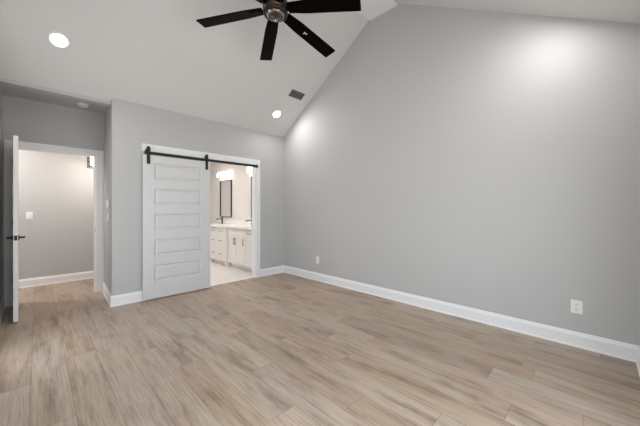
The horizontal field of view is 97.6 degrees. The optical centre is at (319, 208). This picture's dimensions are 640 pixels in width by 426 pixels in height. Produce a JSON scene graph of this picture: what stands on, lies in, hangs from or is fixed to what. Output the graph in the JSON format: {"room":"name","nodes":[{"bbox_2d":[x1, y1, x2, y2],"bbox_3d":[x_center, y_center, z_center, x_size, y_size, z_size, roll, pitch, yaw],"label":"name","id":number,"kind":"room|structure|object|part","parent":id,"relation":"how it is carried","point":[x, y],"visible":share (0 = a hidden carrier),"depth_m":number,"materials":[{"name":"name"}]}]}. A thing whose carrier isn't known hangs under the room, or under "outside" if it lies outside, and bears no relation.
{"room":"empty bedroom","nodes":[
{"label":"empty bedroom","id":0,"kind":"room"},
{"bbox_2d":[0,87,2,302],"bbox_3d":[-2.105,-0.814,1.562,5.930,4.287,0.120,0,0,45],"label":"wall","id":1,"kind":"structure","parent":0,"point":[1,93],"depth_m":3.47,"materials":[{"name":"grey paint"}]},
{"bbox_2d":[0,297,4,321],"bbox_3d":[-2.055,1.201,1.613,5.648,0.138,0.022,0,0,45],"label":"baseboard","id":2,"kind":"structure","parent":1,"relation":"attached to","point":[2,304],"depth_m":3.39,"materials":[{"name":"white paint"}]},
{"bbox_2d":[6,135,24,321],"bbox_3d":[-3.687,0.221,3.397,0.822,2.075,0.146,0,0,43],"label":"entry door","id":3,"kind":"structure","parent":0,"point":[15,237],"depth_m":3.12,"materials":[{"name":"white paint"}]},
{"bbox_3d":[-3.683,0.221,3.394,0.810,2.075,0.038,0,0,43],"label":"frame","id":4,"kind":"part","parent":3,"relation":"part of","materials":[{"name":"white paint"}]},
{"bbox_2d":[3,95,103,296],"bbox_3d":[-4.050,-0.122,3.727,0.120,2.905,2.800,0,0,45],"label":"wall","id":5,"kind":"structure","parent":0,"point":[32,121],"depth_m":3.90,"materials":[{"name":"grey paint"}]},
{"bbox_2d":[4,139,103,306],"bbox_3d":[-3.753,0.186,4.014,0.138,2.168,1.026,0,0,45],"label":"trim","id":6,"kind":"structure","parent":5,"relation":"attached to","point":[98,155],"depth_m":3.92,"materials":[{"name":"white paint"}]},
{"bbox_2d":[0,84,106,113],"bbox_3d":[-3.444,-1.525,3.703,0.775,0.100,1.038,0,0,45],"label":"ceiling","id":7,"kind":"structure","parent":0,"point":[6,90],"depth_m":3.74,"materials":[{"name":"grey paint"}]},
{"bbox_2d":[77,102,88,107],"bbox_3d":[-3.329,-1.454,3.930,0.136,0.042,0.136,0,0,45],"label":"smoke detector","id":8,"kind":"object","parent":7,"relation":"attached to","point":[80,104],"visible":1,"depth_m":3.90,"materials":[{"name":"white plastic"}]},
{"bbox_2d":[19,149,93,279],"bbox_3d":[-4.860,-0.071,4.528,0.120,2.803,2.800,0,0,45],"label":"wall","id":9,"kind":"structure","parent":0,"point":[58,189],"depth_m":4.79,"materials":[{"name":"grey paint"}]},
{"bbox_2d":[26,212,32,218],"bbox_3d":[-4.734,0.105,4.563,0.011,0.122,0.080,0,0,45],"label":"light switch","id":10,"kind":"object","parent":9,"relation":"attached to","point":[29,215],"visible":1,"depth_m":4.56,"materials":[{"name":"white plastic"}]},
{"bbox_2d":[19,271,93,288],"bbox_3d":[-4.810,1.201,4.478,0.022,0.138,2.800,0,0,45],"label":"baseboard","id":11,"kind":"structure","parent":9,"relation":"attached to","point":[31,282],"depth_m":4.77,"materials":[{"name":"white paint"}]},
{"bbox_2d":[104,105,110,293],"bbox_3d":[-3.009,-0.122,4.100,0.834,2.905,0.215,0,0,45],"label":"wall","id":12,"kind":"structure","parent":0,"point":[107,114],"depth_m":3.99,"materials":[{"name":"grey paint"}]},
{"bbox_2d":[102,282,111,305],"bbox_3d":[-3.032,1.201,3.978,0.022,0.138,0.933,0,0,-43],"label":"baseboard","id":13,"kind":"structure","parent":12,"relation":"attached to","point":[105,290],"depth_m":3.94,"materials":[{"name":"white paint"}]},
{"bbox_2d":[0,77,283,295],"bbox_3d":[-2.130,-0.120,4.353,0.179,2.900,3.812,0,0,45],"label":"wall","id":14,"kind":"structure","parent":0,"point":[133,124],"depth_m":3.96,"materials":[{"name":"grey paint"}]},
{"bbox_2d":[142,146,209,300],"bbox_3d":[-2.099,0.196,4.172,0.050,2.125,0.938,0,0,45],"label":"barn door","id":15,"kind":"structure","parent":14,"relation":"in","point":[175,191],"depth_m":4.12,"materials":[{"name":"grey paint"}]},
{"bbox_3d":[-2.104,-0.531,4.177,0.036,0.232,0.662,0,0,45],"label":"panel","id":16,"kind":"part","parent":15,"relation":"part of","materials":[{"name":"grey paint"}]},
{"bbox_3d":[-2.104,-0.172,4.177,0.036,0.232,0.662,0,0,45],"label":"panel","id":17,"kind":"part","parent":15,"relation":"part of","materials":[{"name":"grey paint"}]},
{"bbox_3d":[-2.104,0.188,4.177,0.036,0.232,0.662,0,0,45],"label":"panel","id":18,"kind":"part","parent":15,"relation":"part of","materials":[{"name":"grey paint"}]},
{"bbox_3d":[-2.104,0.548,4.177,0.036,0.232,0.662,0,0,45],"label":"panel","id":19,"kind":"part","parent":15,"relation":"part of","materials":[{"name":"grey paint"}]},
{"bbox_3d":[-2.104,0.907,4.177,0.036,0.232,0.662,0,0,45],"label":"panel","id":20,"kind":"part","parent":15,"relation":"part of","materials":[{"name":"grey paint"}]},
{"bbox_2d":[110,265,283,306],"bbox_3d":[-1.722,1.201,4.622,0.022,0.138,2.811,0,0,45],"label":"baseboard","id":21,"kind":"structure","parent":14,"relation":"attached to","point":[122,299],"depth_m":3.80,"materials":[{"name":"white paint"}]},
{"bbox_2d":[142,143,259,277],"bbox_3d":[-1.834,0.180,4.595,0.140,2.180,1.908,0,0,45],"label":"trim","id":22,"kind":"structure","parent":14,"relation":"attached to","point":[154,148],"depth_m":5.17,"materials":[{"name":"white paint"}]},
{"bbox_2d":[145,150,257,167],"bbox_3d":[-1.795,-0.784,4.513,0.071,0.056,1.802,0,0,45],"label":"barn door track","id":23,"kind":"object","parent":14,"relation":"attached to","point":[151,153],"visible":1,"depth_m":4.37,"materials":[{"name":"black metal"}]},
{"bbox_2d":[210,277,253,285],"bbox_3d":[-1.541,1.267,4.905,0.050,0.006,0.863,0,0,45],"label":"trim","id":24,"kind":"structure","parent":14,"relation":"attached to","point":[249,277],"depth_m":4.88,"materials":[{"name":"white paint"}]},
{"bbox_2d":[196,0,360,60],"bbox_3d":[-0.428,-2.304,2.681,1.497,1.022,1.629,0,0,45],"label":"ceiling fan","id":25,"kind":"object","parent":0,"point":[274,11],"visible":1,"depth_m":2.74,"materials":[{"name":"black wood"}]},
{"bbox_3d":[-0.884,-1.903,2.788,0.690,0.051,0.146,0,0,12],"label":"blade","id":26,"kind":"part","parent":25,"relation":"part of","materials":[{"name":"black wood"}]},
{"bbox_3d":[-0.562,-1.872,3.130,0.146,0.095,0.688,0,0,-18],"label":"blade","id":27,"kind":"part","parent":25,"relation":"part of","materials":[{"name":"black wood"}]},
{"bbox_3d":[-0.113,-1.856,3.029,0.154,0.125,0.692,0,0,45],"label":"blade","id":28,"kind":"part","parent":25,"relation":"part of","materials":[{"name":"black wood"}]},
{"bbox_3d":[0.028,-1.869,2.572,0.689,0.111,0.144,0,0,12],"label":"blade","id":29,"kind":"part","parent":25,"relation":"part of","materials":[{"name":"black wood"}]},
{"bbox_2d":[0,262,639,425],"bbox_3d":[-2.156,1.300,3.472,8.450,0.060,5.102,0,0,45],"label":"floor","id":30,"kind":"structure","parent":0,"point":[280,349],"depth_m":2.27,"materials":[{"name":"brown wood"}]},
{"bbox_2d":[210,226,230,266],"bbox_3d":[-2.148,0.840,6.601,0.820,0.860,0.637,0,0,45],"label":"base cabinet","id":31,"kind":"object","parent":30,"relation":"on","point":[218,236],"visible":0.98,"depth_m":6.34,"materials":[{"name":"white paint"}]},
{"bbox_3d":[-2.471,1.002,6.531,0.356,0.311,0.018,0,0,45],"label":"drawer","id":32,"kind":"part","parent":31,"relation":"part of","materials":[{"name":"white paint"}]},
{"bbox_3d":[-2.471,0.708,6.531,0.356,0.261,0.018,0,0,45],"label":"drawer","id":33,"kind":"part","parent":31,"relation":"part of","materials":[{"name":"white paint"}]},
{"bbox_3d":[-2.471,0.495,6.531,0.356,0.146,0.018,0,0,45],"label":"drawer","id":34,"kind":"part","parent":31,"relation":"part of","materials":[{"name":"white paint"}]},
{"bbox_3d":[-2.215,1.002,6.277,0.356,0.311,0.018,0,0,45],"label":"drawer","id":35,"kind":"part","parent":31,"relation":"part of","materials":[{"name":"white paint"}]},
{"bbox_3d":[-2.215,0.708,6.277,0.356,0.261,0.018,0,0,45],"label":"drawer","id":36,"kind":"part","parent":31,"relation":"part of","materials":[{"name":"white paint"}]},
{"bbox_3d":[-2.215,0.495,6.277,0.356,0.146,0.018,0,0,45],"label":"drawer","id":37,"kind":"part","parent":31,"relation":"part of","materials":[{"name":"white paint"}]},
{"bbox_3d":[-2.047,0.840,6.155,0.050,0.860,0.080,0,0,45],"label":"leg","id":38,"kind":"part","parent":31,"relation":"part of","materials":[{"name":"white paint"}]},
{"bbox_2d":[210,219,251,229],"bbox_3d":[-1.970,0.345,6.431,2.632,0.130,0.630,0,0,45],"label":"countertop","id":39,"kind":"structure","parent":31,"relation":"on","point":[237,224],"depth_m":6.55,"materials":[{"name":"white stone"}]},
{"bbox_2d":[228,228,246,270],"bbox_3d":[-1.610,0.840,6.103,0.641,0.860,0.587,0,0,45],"label":"base cabinet","id":40,"kind":"object","parent":30,"relation":"on","point":[235,236],"visible":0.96,"depth_m":5.91,"materials":[{"name":"white paint"}]},
{"bbox_3d":[-1.901,0.868,6.037,0.316,0.581,0.018,0,0,45],"label":"door","id":41,"kind":"part","parent":40,"relation":"part of","materials":[{"name":"white paint"}]},
{"bbox_3d":[-1.673,0.868,5.812,0.316,0.581,0.018,0,0,45],"label":"door","id":42,"kind":"part","parent":40,"relation":"part of","materials":[{"name":"white paint"}]},
{"bbox_2d":[242,229,251,271],"bbox_3d":[-1.201,0.840,5.698,0.507,0.860,0.587,0,0,45],"label":"vanity cabinet","id":43,"kind":"object","parent":30,"relation":"on","point":[247,234],"visible":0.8,"depth_m":5.59,"materials":[{"name":"white paint"}]},
{"bbox_3d":[-1.378,0.495,5.519,0.503,0.146,0.018,0,0,45],"label":"drawer","id":44,"kind":"part","parent":43,"relation":"part of","materials":[{"name":"white paint"}]},
{"bbox_3d":[-1.378,0.868,5.519,0.503,0.581,0.018,0,0,45],"label":"door","id":45,"kind":"part","parent":43,"relation":"part of","materials":[{"name":"white paint"}]},
{"bbox_2d":[0,0,639,136],"bbox_3d":[-0.404,-2.179,2.645,4.795,1.537,3.812,0,0,45],"label":"ceiling","id":46,"kind":"structure","parent":0,"point":[153,53],"depth_m":3.42,"materials":[{"name":"grey paint"}]},
{"bbox_2d":[47,31,69,47],"bbox_3d":[-2.736,-1.770,2.935,0.176,0.101,0.147,0,0,-41],"label":"recessed light","id":47,"kind":"object","parent":46,"relation":"in","point":[57,39],"visible":1,"depth_m":2.93,"materials":[{"name":"white plastic"}]},
{"bbox_2d":[50,34,67,46],"bbox_3d":[-2.735,-1.768,2.934,0.138,0.005,0.138,0,-34,-45],"label":"diffuser","id":48,"kind":"object","parent":47,"relation":"attached to","point":[57,39],"depth_m":2.93,"materials":[{"name":"white plastic"}]},
{"bbox_2d":[272,110,280,117],"bbox_3d":[-0.779,-1.709,5.041,0.147,0.101,0.176,0,0,41],"label":"recessed light","id":49,"kind":"object","parent":46,"relation":"in","point":[277,113],"visible":1,"depth_m":5.03,"materials":[{"name":"white plastic"}]},
{"bbox_2d":[273,111,279,116],"bbox_3d":[-0.778,-1.708,5.040,0.138,0.005,0.138,0,-34,-45],"label":"diffuser","id":50,"kind":"object","parent":49,"relation":"attached to","point":[276,113],"depth_m":5.03,"materials":[{"name":"white plastic"}]},
{"bbox_2d":[287,88,305,100],"bbox_3d":[-0.402,-1.976,4.851,0.145,0.101,0.320,0,0,45],"label":"ceiling vent","id":51,"kind":"object","parent":46,"relation":"in","point":[295,94],"visible":1,"depth_m":4.84,"materials":[{"name":"black metal"}]},
{"bbox_2d":[210,3,639,345],"bbox_3d":[-0.320,-0.814,5.328,8.690,4.287,0.120,0,0,45],"label":"wall","id":52,"kind":"structure","parent":0,"point":[489,161],"depth_m":3.16,"materials":[{"name":"grey paint"}]},
{"bbox_2d":[217,170,228,176],"bbox_3d":[-2.517,-0.922,7.323,0.600,0.155,0.135,0,0,45],"label":"vanity light","id":53,"kind":"object","parent":52,"relation":"attached to","point":[225,172],"visible":1,"depth_m":7.32,"materials":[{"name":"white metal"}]},
{"bbox_2d":[220,180,231,216],"bbox_3d":[-2.477,-0.270,7.357,0.630,0.960,0.026,0,0,45],"label":"wall mirror","id":54,"kind":"object","parent":52,"relation":"attached to","point":[225,186],"visible":1,"depth_m":7.32,"materials":[{"name":"brown mirror"}]},
{"bbox_2d":[220,219,250,224],"bbox_3d":[-1.756,0.329,6.648,2.632,0.098,0.020,0,0,45],"label":"backsplash","id":55,"kind":"structure","parent":52,"relation":"attached to","point":[240,222],"depth_m":6.95,"materials":[{"name":"white stone"}]},
{"bbox_2d":[251,176,251,217],"bbox_3d":[-1.379,-0.270,6.270,0.580,0.960,0.026,0,0,45],"label":"wall mirror","id":56,"kind":"object","parent":52,"relation":"attached to","point":[251,176],"visible":0.2,"depth_m":6.45,"materials":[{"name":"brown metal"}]},
{"bbox_2d":[358,0,397,20],"bbox_3d":[-0.434,-2.826,2.675,0.472,0.022,3.812,0,0,45],"label":"ceiling","id":57,"kind":"structure","parent":52,"relation":"attached to","point":[370,9],"depth_m":3.91,"materials":[{"name":"white paint"}]},
{"bbox_2d":[284,265,639,362],"bbox_3d":[0.950,1.201,3.971,4.736,0.138,0.022,0,0,45],"label":"baseboard","id":58,"kind":"structure","parent":52,"relation":"attached to","point":[621,350],"depth_m":3.02,"materials":[{"name":"white paint"}]},
{"bbox_2d":[571,299,582,314],"bbox_3d":[2.365,0.902,2.580,0.082,0.122,0.010,0,0,45],"label":"wall outlet","id":59,"kind":"object","parent":52,"relation":"attached to","point":[576,306],"visible":1,"depth_m":2.58,"materials":[{"name":"white plastic"}]},
{"bbox_3d":[-4.455,-1.423,4.127,1.020,0.100,2.800,0,0,45],"label":"ceiling","id":60,"kind":"structure","parent":0,"visible":0},
{"bbox_2d":[87,156,93,168],"bbox_3d":[-3.800,-1.034,4.762,0.234,0.678,0.234,0,0,45],"label":"lantern","id":61,"kind":"object","parent":60,"relation":"hanging from","point":[90,160],"visible":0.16,"depth_m":4.69,"materials":[{"name":"white glass"}]},
{"bbox_3d":[-3.800,-0.849,4.762,0.172,0.237,0.172,0,0,45],"label":"lamp shade","id":62,"kind":"part","parent":61,"relation":"part of","materials":[{"name":"white glass"}]},
{"bbox_3d":[1.343,-0.150,0.916,0.120,2.960,3.812,0,0,45],"label":"wall","id":63,"kind":"structure","parent":0,"visible":0},
{"bbox_2d":[636,347,639,376],"bbox_3d":[1.292,1.201,0.966,0.022,0.138,3.768,0,0,45],"label":"baseboard","id":64,"kind":"structure","parent":63,"relation":"attached to","point":[638,349],"depth_m":2.23,"materials":[{"name":"white paint"}]}
]}

